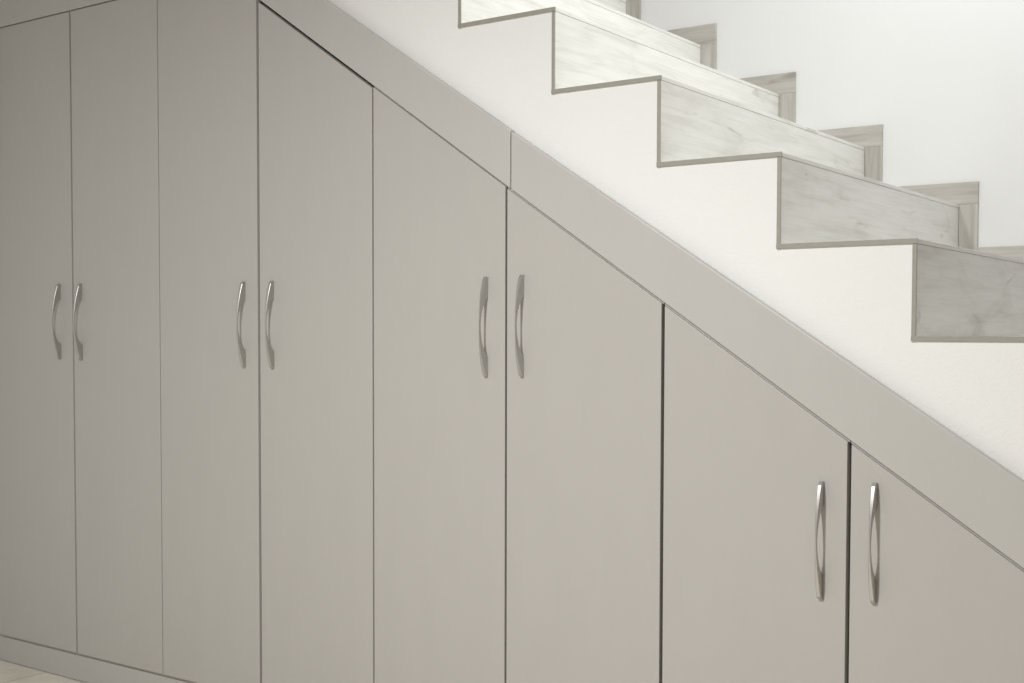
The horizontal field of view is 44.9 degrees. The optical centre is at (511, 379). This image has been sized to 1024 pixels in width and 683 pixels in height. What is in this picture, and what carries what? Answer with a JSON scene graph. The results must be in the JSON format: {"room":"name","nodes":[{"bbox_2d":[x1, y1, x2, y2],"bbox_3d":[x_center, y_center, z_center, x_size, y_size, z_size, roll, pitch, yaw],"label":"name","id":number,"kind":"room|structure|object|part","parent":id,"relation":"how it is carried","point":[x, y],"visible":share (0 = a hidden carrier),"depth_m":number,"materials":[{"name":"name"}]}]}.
{"room":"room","nodes":[
{"label":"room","id":0,"kind":"room"},
{"bbox_2d":[0,659,86,682],"bbox_3d":[0.060,1.104,0.577,7.050,0.120,6.390,2,3,35],"label":"floor","id":1,"kind":"structure","parent":0,"point":[10,672],"depth_m":3.82,"materials":[{"name":"tile"}]},
{"bbox_2d":[0,0,162,673],"bbox_3d":[-1.184,-0.136,3.968,0.859,1.941,0.609,2,3,35],"label":"tall cabinet","id":2,"kind":"object","parent":1,"relation":"on","point":[81,571],"visible":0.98,"depth_m":3.70,"materials":[{"name":"grey laminate"}]},
{"bbox_3d":[-1.477,-0.137,3.849,0.394,1.926,0.018,2,3,35],"label":"door","id":3,"kind":"part","parent":2,"relation":"part of","materials":[{"name":"grey laminate"}]},
{"bbox_3d":[-1.379,-0.174,3.750,0.008,0.227,0.029,2,3,35],"label":"handle","id":4,"kind":"part","parent":2,"relation":"part of","materials":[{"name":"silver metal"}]},
{"bbox_3d":[-1.292,-0.171,3.688,0.008,0.227,0.029,2,3,35],"label":"handle","id":5,"kind":"part","parent":2,"relation":"part of","materials":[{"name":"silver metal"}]},
{"bbox_3d":[-1.149,-0.127,3.617,0.394,1.926,0.018,2,3,35],"label":"door","id":6,"kind":"part","parent":2,"relation":"part of","materials":[{"name":"grey laminate"}]},
{"bbox_2d":[0,634,195,682],"bbox_3d":[-0.114,0.909,2.925,3.860,0.086,0.010,2,3,35],"label":"board","id":7,"kind":"object","parent":1,"relation":"on","point":[61,662],"visible":1,"depth_m":3.79,"materials":[{"name":"grey laminate"}]},
{"bbox_2d":[158,0,374,682],"bbox_3d":[-0.506,-0.116,3.488,0.798,1.941,0.609,2,3,35],"label":"tall cabinet","id":8,"kind":"object","parent":1,"relation":"on","point":[266,143],"visible":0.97,"depth_m":3.26,"materials":[{"name":"grey laminate"}]},
{"bbox_3d":[-0.825,-0.117,3.387,0.394,1.925,0.018,2,3,35],"label":"door","id":9,"kind":"part","parent":8,"relation":"part of","materials":[{"name":"grey laminate"}]},
{"bbox_3d":[-0.718,-0.145,3.281,0.008,0.227,0.029,2,3,35],"label":"handle","id":10,"kind":"part","parent":8,"relation":"part of","materials":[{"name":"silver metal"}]},
{"bbox_3d":[-0.631,-0.142,3.219,0.008,0.227,0.029,2,3,35],"label":"handle","id":11,"kind":"part","parent":8,"relation":"part of","materials":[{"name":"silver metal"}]},
{"bbox_3d":[-0.497,-0.061,3.156,0.393,1.832,0.018,2,3,35],"label":"door","id":12,"kind":"part","parent":8,"relation":"part of","materials":[{"name":"grey laminate"}]},
{"bbox_2d":[373,86,664,682],"bbox_3d":[0.145,0.080,3.032,0.798,1.586,0.609,2,3,35],"label":"cabinet","id":13,"kind":"object","parent":1,"relation":"on","point":[519,370],"visible":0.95,"depth_m":2.81,"materials":[{"name":"grey laminate"}]},
{"bbox_3d":[-0.172,0.080,2.930,0.395,1.569,0.018,2,3,35],"label":"door","id":14,"kind":"part","parent":13,"relation":"part of","materials":[{"name":"grey laminate"}]},
{"bbox_3d":[-0.066,-0.119,2.819,0.008,0.227,0.029,2,3,35],"label":"handle","id":15,"kind":"part","parent":13,"relation":"part of","materials":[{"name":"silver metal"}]},
{"bbox_3d":[0.016,-0.119,2.761,0.008,0.227,0.029,2,3,35],"label":"handle","id":16,"kind":"part","parent":13,"relation":"part of","materials":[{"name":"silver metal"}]},
{"bbox_3d":[0.154,0.225,2.704,0.394,1.298,0.018,2,3,35],"label":"door","id":17,"kind":"part","parent":13,"relation":"part of","materials":[{"name":"grey laminate"}]},
{"bbox_2d":[328,0,1023,479],"bbox_3d":[0.443,-0.602,3.227,4.355,3.102,1.223,2,3,35],"label":"staircase","id":18,"kind":"structure","parent":1,"relation":"on","point":[898,282],"depth_m":2.65,"materials":[{"name":"white paint"}]},
{"bbox_2d":[0,0,113,27],"bbox_3d":[-1.213,-1.143,3.624,1.161,0.097,0.020,2,3,35],"label":"fascia board","id":19,"kind":"object","parent":18,"relation":"attached to","point":[12,12],"visible":1,"depth_m":3.79,"materials":[{"name":"grey laminate"}]},
{"bbox_2d":[261,0,514,187],"bbox_3d":[-0.380,-0.803,3.045,0.937,0.727,0.020,2,3,35],"label":"fascia board","id":20,"kind":"object","parent":18,"relation":"attached to","point":[464,124],"visible":1,"depth_m":2.94,"materials":[{"name":"grey laminate"}]},
{"bbox_2d":[511,132,1023,567],"bbox_3d":[0.730,0.123,2.290,1.786,1.312,0.020,2,3,35],"label":"fascia board","id":21,"kind":"object","parent":18,"relation":"attached to","point":[985,496],"visible":1,"depth_m":2.40,"materials":[{"name":"grey laminate"}]},
{"bbox_2d":[662,303,1023,682],"bbox_3d":[1.041,0.374,2.406,1.397,1.051,0.609,2,3,35],"label":"base cabinet","id":22,"kind":"object","parent":1,"relation":"on","point":[792,553],"visible":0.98,"depth_m":2.41,"materials":[{"name":"grey laminate"}]},
{"bbox_3d":[0.480,0.368,2.478,0.392,1.031,0.018,2,3,35],"label":"door","id":23,"kind":"part","parent":22,"relation":"part of","materials":[{"name":"grey laminate"}]},
{"bbox_3d":[0.586,0.309,2.371,0.008,0.227,0.029,2,3,35],"label":"handle","id":24,"kind":"part","parent":22,"relation":"part of","materials":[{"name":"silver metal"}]},
{"bbox_3d":[0.671,0.307,2.311,0.008,0.227,0.029,2,3,35],"label":"handle","id":25,"kind":"part","parent":22,"relation":"part of","materials":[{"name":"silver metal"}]},
{"bbox_3d":[0.806,0.510,2.251,0.394,0.765,0.018,2,3,35],"label":"door","id":26,"kind":"part","parent":22,"relation":"part of","materials":[{"name":"grey laminate"}]},
{"bbox_2d":[641,0,1023,246],"bbox_3d":[1.872,-1.547,3.021,7.050,5.000,0.150,2,3,35],"label":"wall","id":27,"kind":"structure","parent":0,"point":[943,80],"depth_m":3.49,"materials":[{"name":"white paint"}]}
]}

